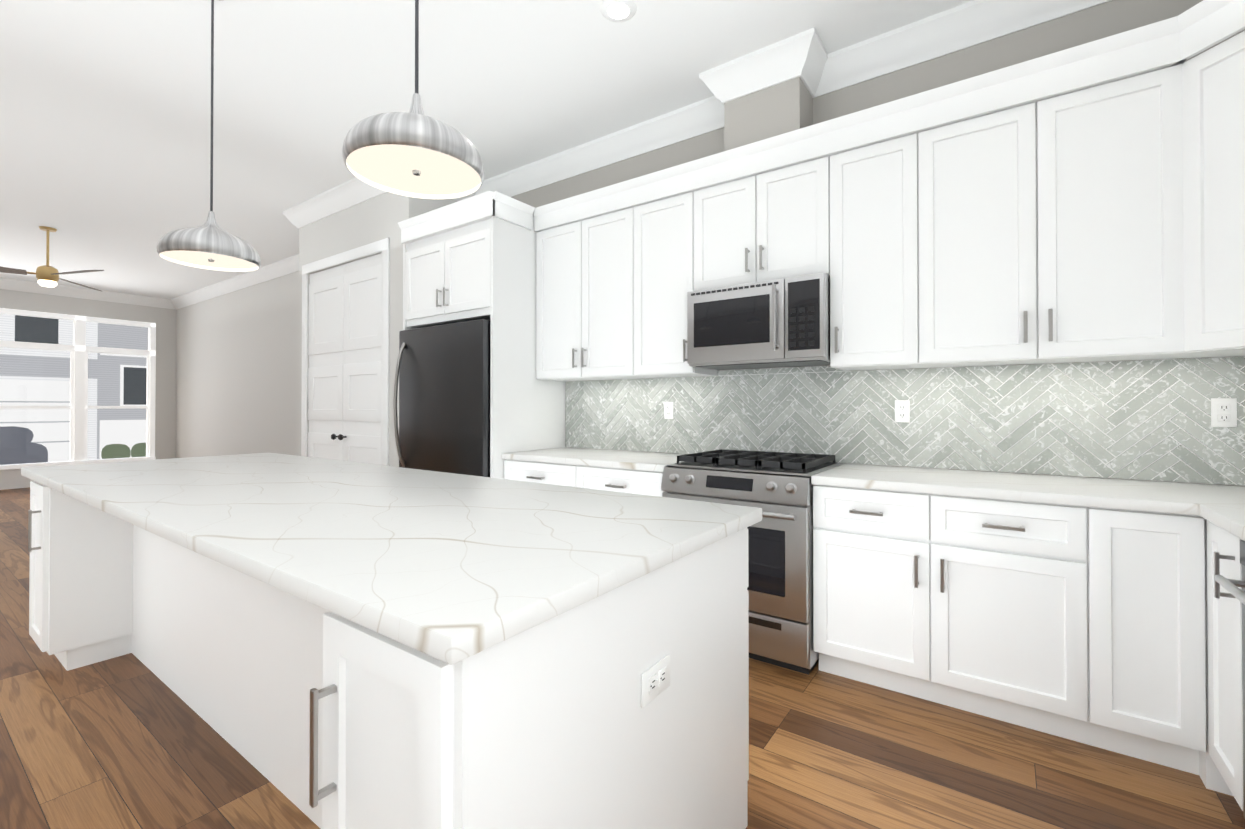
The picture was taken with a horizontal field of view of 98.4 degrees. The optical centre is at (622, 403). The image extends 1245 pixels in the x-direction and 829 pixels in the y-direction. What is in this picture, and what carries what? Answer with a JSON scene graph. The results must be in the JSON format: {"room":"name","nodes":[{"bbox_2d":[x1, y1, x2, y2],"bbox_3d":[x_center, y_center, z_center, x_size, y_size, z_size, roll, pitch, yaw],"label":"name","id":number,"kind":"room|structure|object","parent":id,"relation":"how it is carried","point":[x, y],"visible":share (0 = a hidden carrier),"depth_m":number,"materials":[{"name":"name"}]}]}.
{"room":"kitchen","nodes":[
{"label":"kitchen","id":0,"kind":"room"},
{"bbox_2d":[0,289,175,489],"bbox_3d":[-9.396,-0.287,7.855,0.200,3.130,4.900,0,-1,35],"label":"wall","id":1,"kind":"structure","parent":0,"point":[164,319],"depth_m":9.35,"materials":[{"name":"grey paint"}]},
{"bbox_2d":[0,308,155,469],"bbox_3d":[-9.297,-0.217,7.882,0.170,2.390,3.760,0,-1,35],"label":"window frames","id":2,"kind":"structure","parent":1,"relation":"in","point":[78,350],"depth_m":8.63,"materials":[{"name":"white wood"}]},
{"bbox_2d":[0,277,167,307],"bbox_3d":[-9.270,-1.776,7.776,0.108,0.155,4.260,0,-1,35],"label":"crown molding","id":3,"kind":"structure","parent":1,"relation":"attached to","point":[5,283],"depth_m":8.61,"materials":[{"name":"white wood"}]},
{"bbox_2d":[298,192,457,466],"bbox_3d":[-2.200,-0.308,5.032,1.840,3.130,0.760,0,-1,35],"label":"wall","id":4,"kind":"structure","parent":0,"point":[376,218],"depth_m":4.47,"materials":[{"name":"grey paint"}]},
{"bbox_2d":[282,177,386,228],"bbox_3d":[-2.452,-1.798,4.689,2.056,0.155,0.108,0,-1,35],"label":"crown molding","id":5,"kind":"structure","parent":4,"relation":"attached to","point":[352,192],"depth_m":4.77,"materials":[{"name":"white wood"}]},
{"bbox_2d":[308,253,381,464],"bbox_3d":[-2.491,0.001,4.759,1.296,2.484,0.111,0,-1,35],"label":"double pantry door","id":6,"kind":"structure","parent":4,"relation":"in","point":[344,352],"depth_m":4.74,"materials":[{"name":"white wood"}]},
{"bbox_2d":[301,238,389,465],"bbox_3d":[-2.492,-0.040,4.758,1.480,2.590,0.020,0,-1,35],"label":"door frame","id":7,"kind":"structure","parent":4,"relation":"attached to","point":[383,246],"depth_m":4.45,"materials":[{"name":"white wood"}]},
{"bbox_2d":[452,191,475,200],"bbox_3d":[-1.465,-1.800,4.396,0.108,0.155,0.540,0,-1,35],"label":"crown molding","id":8,"kind":"structure","parent":4,"relation":"attached to","point":[473,194],"depth_m":4.59,"materials":[{"name":"white wood"}]},
{"bbox_2d":[0,0,972,298],"bbox_3d":[-3.916,-1.930,3.969,13.650,0.100,4.900,0,-1,35],"label":"ceiling","id":9,"kind":"structure","parent":0,"point":[104,130],"depth_m":3.23,"materials":[{"name":"white paint"}]},
{"bbox_2d":[0,226,103,290],"bbox_3d":[-6.141,-1.556,5.597,1.338,0.624,1.276,0,-1,35],"label":"ceiling fan","id":10,"kind":"object","parent":9,"relation":"hanging from","point":[47,275],"visible":1,"depth_m":5.67,"materials":[{"name":"gold metal"}]},
{"bbox_2d":[157,0,260,271],"bbox_3d":[-1.852,-1.264,2.422,0.372,1.253,0.372,0,-1,35],"label":"pendant light","id":11,"kind":"object","parent":9,"relation":"hanging from","point":[209,244],"visible":1,"depth_m":2.37,"materials":[{"name":"metal"}]},
{"bbox_2d":[342,0,484,198],"bbox_3d":[-0.581,-1.270,1.518,0.372,1.253,0.372,0,-1,35],"label":"pendant light","id":12,"kind":"object","parent":9,"relation":"hanging from","point":[415,152],"visible":1,"depth_m":1.45,"materials":[{"name":"metal"}]},
{"bbox_2d":[600,0,636,21],"bbox_3d":[-0.019,-1.883,2.571,0.176,0.012,0.176,0,-1,35],"label":"recessed light","id":13,"kind":"object","parent":9,"relation":"in","point":[618,10],"visible":0.98,"depth_m":2.57,"materials":[{"name":"white plastic"}]},
{"bbox_2d":[0,487,1244,828],"bbox_3d":[-3.916,1.300,3.945,13.650,0.100,4.900,0,-1,35],"label":"floor","id":14,"kind":"structure","parent":0,"point":[128,741],"depth_m":1.84,"materials":[{"name":"brown wood"}]},
{"bbox_2d":[21,473,748,828],"bbox_3d":[-1.266,0.793,2.108,3.282,0.886,1.131,0,-1,35],"label":"kitchen island","id":15,"kind":"object","parent":14,"relation":"on","point":[323,643],"depth_m":1.20,"materials":[{"name":"white painted wood"},{"name":"quartz"},{"name":"brushed nickel"}]},
{"bbox_2d":[21,453,761,672],"bbox_3d":[-1.269,0.331,2.108,3.352,0.038,1.094,0,-1,35],"label":"island countertop","id":16,"kind":"structure","parent":15,"relation":"on","point":[463,567],"depth_m":1.29,"materials":[{"name":"white stone"}]},
{"bbox_2d":[641,654,669,707],"bbox_3d":[0.074,0.595,1.154,0.008,0.070,0.114,0,-1,35],"label":"outlet","id":17,"kind":"object","parent":15,"relation":"attached to","point":[655,680],"visible":1,"depth_m":1.15,"materials":[{"name":"white plastic"}]},
{"bbox_2d":[393,319,489,476],"bbox_3d":[-1.112,0.350,4.049,0.957,1.800,0.833,0,-1,35],"label":"fridge","id":18,"kind":"object","parent":14,"relation":"on","point":[442,373],"visible":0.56,"depth_m":3.73,"materials":[{"name":"black metal"}]},
{"bbox_2d":[398,191,565,478],"bbox_3d":[-1.058,-0.064,4.088,1.075,2.630,0.765,0,-1,35],"label":"cabinet","id":19,"kind":"object","parent":14,"relation":"on","point":[472,258],"visible":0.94,"depth_m":3.74,"materials":[{"name":"white wood"}]},
{"bbox_2d":[504,459,575,486],"bbox_3d":[-0.356,0.810,3.668,0.632,0.876,0.627,0,-1,35],"label":"base cabinet","id":20,"kind":"object","parent":14,"relation":"on","point":[528,471],"depth_m":3.40,"materials":[{"name":"white wood"}]},
{"bbox_2d":[576,465,664,496],"bbox_3d":[0.157,0.808,3.302,0.628,0.876,0.627,0,-1,35],"label":"base cabinet","id":21,"kind":"object","parent":14,"relation":"on","point":[642,482],"depth_m":3.04,"materials":[{"name":"white wood"}]},
{"bbox_2d":[502,447,685,471],"bbox_3d":[-0.104,0.351,3.478,1.265,0.039,0.647,0,-1,35],"label":"countertop","id":22,"kind":"structure","parent":21,"relation":"on","point":[633,460],"depth_m":3.34,"materials":[{"name":"stone"}]},
{"bbox_2d":[661,449,843,674],"bbox_3d":[0.690,0.761,2.843,0.754,0.962,0.740,0,-1,35],"label":"gas range","id":23,"kind":"object","parent":14,"relation":"on","point":[777,487],"visible":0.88,"depth_m":2.48,"materials":[{"name":"silver metal"}]},
{"bbox_2d":[813,484,1095,746],"bbox_3d":[1.423,0.801,2.402,0.944,0.876,0.627,0,-1,35],"label":"base cabinet","id":24,"kind":"object","parent":14,"relation":"on","point":[986,607],"depth_m":2.10,"materials":[{"name":"white wood"}]},
{"bbox_2d":[811,463,1177,513],"bbox_3d":[1.514,0.343,2.326,1.183,0.039,0.651,0,-1,35],"label":"countertop","id":25,"kind":"structure","parent":24,"relation":"on","point":[1124,494],"depth_m":2.13,"materials":[{"name":"stone"}]},
{"bbox_2d":[1096,507,1203,782],"bbox_3d":[1.923,0.799,2.047,0.283,0.876,0.627,0,-1,35],"label":"base cabinet","id":26,"kind":"object","parent":14,"relation":"on","point":[1114,629],"depth_m":1.80,"materials":[{"name":"white wood"}]},
{"bbox_2d":[1200,516,1242,810],"bbox_3d":[2.022,0.794,1.405,0.617,0.876,0.300,0,-1,35],"label":"base cabinet","id":27,"kind":"object","parent":14,"relation":"on","point":[1220,611],"depth_m":1.62,"materials":[{"name":"white wood"}]},
{"bbox_2d":[1150,481,1244,540],"bbox_3d":[1.745,0.333,1.059,0.664,0.039,2.447,0,-1,35],"label":"countertop","id":28,"kind":"structure","parent":27,"relation":"on","point":[1222,506],"depth_m":1.73,"materials":[{"name":"stone"}]},
{"bbox_2d":[1214,540,1244,817],"bbox_3d":[1.725,0.793,1.056,0.663,0.871,0.587,0,-1,35],"label":"dishwasher","id":29,"kind":"object","parent":14,"relation":"on","point":[1231,586],"visible":0.94,"depth_m":1.44,"materials":[{"name":"silver metal"}]},
{"bbox_2d":[175,0,1244,485],"bbox_3d":[-2.584,-0.302,5.830,13.650,3.130,0.304,0,-1,35],"label":"wall","id":30,"kind":"structure","parent":0,"point":[237,370],"depth_m":7.08,"materials":[{"name":"grey paint"}]},
{"bbox_2d":[168,254,298,309],"bbox_3d":[-5.401,-1.776,7.719,6.480,0.155,0.108,0,-1,35],"label":"crown molding","id":31,"kind":"structure","parent":30,"relation":"attached to","point":[288,265],"depth_m":7.85,"materials":[{"name":"white wood"}]},
{"bbox_2d":[533,180,636,380],"bbox_3d":[-0.182,-0.772,3.739,0.840,1.200,0.327,0,-1,35],"label":"upper cabinet","id":32,"kind":"object","parent":30,"relation":"attached to","point":[584,244],"depth_m":3.58,"materials":[{"name":"white wood"}]},
{"bbox_2d":[476,103,723,196],"bbox_3d":[-0.310,-1.803,3.974,2.480,0.155,0.110,0,-1,35],"label":"crown molding","id":33,"kind":"structure","parent":30,"relation":"attached to","point":[687,122],"depth_m":3.81,"materials":[{"name":"white wood"}]},
{"bbox_2d":[633,164,695,378],"bbox_3d":[0.332,-0.775,3.373,0.422,1.200,0.327,0,-1,35],"label":"upper cabinet","id":34,"kind":"object","parent":30,"relation":"attached to","point":[663,202],"depth_m":3.24,"materials":[{"name":"white wood"}]},
{"bbox_2d":[693,120,832,375],"bbox_3d":[0.815,-0.777,3.030,0.762,1.200,0.327,0,-1,35],"label":"upper cabinet","id":35,"kind":"object","parent":30,"relation":"attached to","point":[762,212],"depth_m":2.86,"materials":[{"name":"white wood"}]},
{"bbox_2d":[687,273,829,369],"bbox_3d":[0.773,-0.423,2.969,0.754,0.428,0.464,0,-1,35],"label":"microwave","id":36,"kind":"object","parent":35,"relation":"attached to","point":[783,322],"visible":0.98,"depth_m":2.80,"materials":[{"name":"silver metal"}]},
{"bbox_2d":[833,96,920,370],"bbox_3d":[1.284,-0.779,2.696,0.390,1.200,0.327,0,-1,35],"label":"upper cabinet","id":37,"kind":"object","parent":30,"relation":"attached to","point":[877,153],"depth_m":2.55,"materials":[{"name":"white wood"}]},
{"bbox_2d":[565,357,1244,485],"bbox_3d":[1.143,0.058,2.984,3.874,0.535,0.010,0,-1,35],"label":"backsplash","id":38,"kind":"structure","parent":30,"relation":"attached to","point":[1143,420],"depth_m":2.62,"materials":[{"name":"grey tile"}]},
{"bbox_2d":[664,402,672,418],"bbox_3d":[0.307,0.047,3.568,0.070,0.114,0.008,0,-1,35],"label":"outlet","id":39,"kind":"object","parent":38,"relation":"attached to","point":[668,410],"visible":1,"depth_m":3.56,"materials":[{"name":"white plastic"}]},
{"bbox_2d":[895,400,909,422],"bbox_3d":[1.440,0.041,2.762,0.070,0.114,0.008,0,-1,35],"label":"outlet","id":40,"kind":"object","parent":38,"relation":"attached to","point":[902,410],"visible":1,"depth_m":2.76,"materials":[{"name":"white plastic"}]},
{"bbox_2d":[1211,398,1236,426],"bbox_3d":[2.360,0.036,2.107,0.070,0.114,0.008,0,-1,35],"label":"outlet","id":41,"kind":"object","parent":38,"relation":"attached to","point":[1223,412],"visible":1,"depth_m":2.11,"materials":[{"name":"white plastic"}]},
{"bbox_2d":[804,0,1111,97],"bbox_3d":[1.829,-1.814,2.452,1.910,0.155,0.110,0,-1,35],"label":"crown molding","id":42,"kind":"structure","parent":30,"relation":"attached to","point":[974,22],"depth_m":2.64,"materials":[{"name":"white"}]},
{"bbox_2d":[917,16,1184,367],"bbox_3d":[1.792,-0.787,2.335,0.857,1.210,0.327,0,-1,35],"label":"upper cabinet","id":43,"kind":"object","parent":30,"relation":"attached to","point":[1083,202],"depth_m":2.17,"materials":[{"name":"white wood"}]},
{"bbox_2d":[1177,0,1244,355],"bbox_3d":[2.086,-0.793,1.764,0.299,1.206,0.298,0,-1,35],"label":"upper cabinet","id":44,"kind":"object","parent":30,"relation":"attached to","point":[1211,84],"depth_m":1.88,"materials":[{"name":"white wood"}]},
{"bbox_2d":[724,77,812,150],"bbox_3d":[0.835,-1.627,3.072,0.430,0.520,0.250,0,-1,35],"label":"chase","id":45,"kind":"structure","parent":0,"point":[777,109],"depth_m":2.96,"materials":[{"name":"grey paint"}]},
{"bbox_2d":[696,28,827,115],"bbox_3d":[0.737,-1.810,2.936,0.646,0.155,0.128,0,-1,35],"label":"crown molding","id":46,"kind":"structure","parent":45,"relation":"attached to","point":[812,62],"depth_m":2.90,"materials":[{"name":"white wood"}]},
{"label":"outside","id":47,"kind":"structure","parent":0,"visible":0},
{"bbox_2d":[0,314,147,464],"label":"window","id":48,"kind":"structure","parent":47,"point":[45,430],"depth_m":14.87,"materials":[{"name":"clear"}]}
]}

